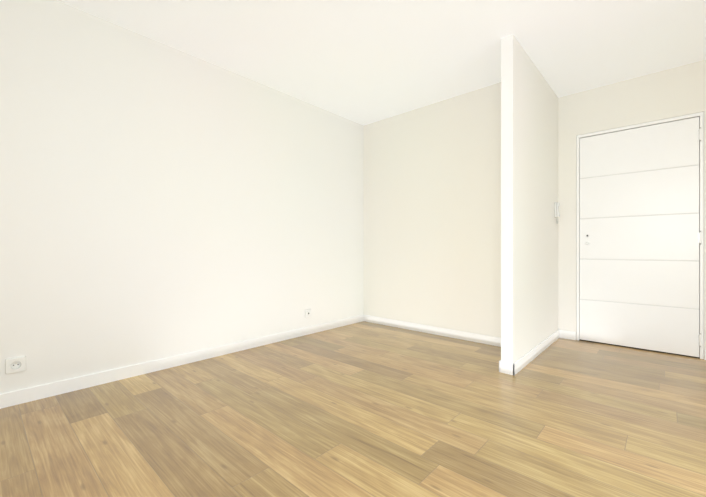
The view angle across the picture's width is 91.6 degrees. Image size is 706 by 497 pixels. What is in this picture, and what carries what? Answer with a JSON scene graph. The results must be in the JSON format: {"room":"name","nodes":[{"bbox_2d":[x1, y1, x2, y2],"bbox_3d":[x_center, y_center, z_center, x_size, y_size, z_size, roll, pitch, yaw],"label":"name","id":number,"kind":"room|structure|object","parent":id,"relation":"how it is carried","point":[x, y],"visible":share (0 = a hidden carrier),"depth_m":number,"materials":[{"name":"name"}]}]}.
{"room":"empty living room","nodes":[
{"label":"empty living room","id":0,"kind":"room"},
{"bbox_2d":[0,0,363,393],"bbox_3d":[-1.366,-0.320,2.764,0.100,2.470,4.550,0,0,42],"label":"wall","id":1,"kind":"structure","parent":0,"point":[158,200],"depth_m":2.54,"materials":[{"name":"white paint"}]},
{"bbox_2d":[5,356,25,373],"bbox_3d":[-1.976,0.683,2.010,0.012,0.087,0.087,0,0,42],"label":"outlet","id":2,"kind":"object","parent":1,"relation":"attached to","point":[15,364],"visible":1,"depth_m":2.01,"materials":[{"name":"white plastic"}]},
{"bbox_2d":[0,314,363,408],"bbox_3d":[-1.324,0.876,2.726,0.012,0.086,4.350,0,0,42],"label":"baseboard","id":3,"kind":"structure","parent":1,"relation":"attached to","point":[16,397],"depth_m":2.52,"materials":[{"name":"white wood"}]},
{"bbox_2d":[305,309,310,317],"bbox_3d":[-0.476,0.690,3.658,0.012,0.082,0.082,0,0,42],"label":"outlet","id":4,"kind":"object","parent":1,"relation":"attached to","point":[307,312],"visible":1,"depth_m":3.65,"materials":[{"name":"white plastic"}]},
{"bbox_2d":[0,321,705,496],"bbox_3d":[0.425,0.965,1.634,4.270,0.100,5.290,0,0,42],"label":"floor","id":5,"kind":"structure","parent":0,"point":[364,409],"depth_m":1.76,"materials":[{"name":"brown wood"}]},
{"bbox_2d":[57,0,705,124],"bbox_3d":[0.425,-1.605,1.634,4.270,0.100,5.290,0,0,42],"label":"ceiling","id":6,"kind":"structure","parent":0,"point":[363,62],"depth_m":2.56,"materials":[{"name":"paint"}]},
{"bbox_2d":[364,82,500,337],"bbox_3d":[0.879,-0.320,3.730,1.920,2.470,0.100,0,0,42],"label":"wall","id":7,"kind":"structure","parent":0,"point":[432,214],"depth_m":3.65,"materials":[{"name":"white paint"}]},
{"bbox_2d":[364,315,500,346],"bbox_3d":[0.852,0.876,3.678,1.890,0.086,0.012,0,0,42],"label":"baseboard","id":8,"kind":"structure","parent":7,"relation":"attached to","point":[485,339],"depth_m":3.63,"materials":[{"name":"white wood"}]},
{"bbox_2d":[501,34,557,362],"bbox_3d":[1.607,-0.320,3.040,0.085,2.470,1.420,0,0,42],"label":"wall","id":9,"kind":"structure","parent":0,"point":[529,199],"depth_m":2.73,"materials":[{"name":"white paint"}]},
{"bbox_2d":[499,329,563,374],"bbox_3d":[1.611,0.876,3.028,0.132,0.086,1.432,0,0,42],"label":"baseboard","id":10,"kind":"structure","parent":9,"relation":"attached to","point":[504,367],"depth_m":2.73,"materials":[{"name":"white wood"}]},
{"bbox_2d":[554,202,559,223],"bbox_3d":[2.041,-0.353,3.422,0.042,0.215,0.065,0,0,42],"label":"intercom","id":11,"kind":"object","parent":9,"relation":"attached to","point":[556,210],"visible":1,"depth_m":3.40,"materials":[{"name":"white plastic"}]},
{"bbox_2d":[558,60,705,349],"bbox_3d":[2.919,-0.320,2.874,2.250,2.470,0.100,0,0,42],"label":"wall","id":12,"kind":"structure","parent":0,"point":[671,93],"depth_m":3.28,"materials":[{"name":"white paint"}]},
{"bbox_2d":[576,112,703,358],"bbox_3d":[2.596,-0.107,3.165,0.892,2.044,0.100,0,0,42],"label":"door frame","id":13,"kind":"structure","parent":12,"relation":"attached to","point":[700,115],"depth_m":2.96,"materials":[{"name":"white wood"}]},
{"bbox_2d":[580,117,701,356],"bbox_3d":[2.577,-0.096,3.135,0.852,1.999,0.061,0,0,42],"label":"door leaf","id":14,"kind":"structure","parent":12,"relation":"in","point":[640,237],"depth_m":3.09,"materials":[{"name":"white paint"}]}
]}

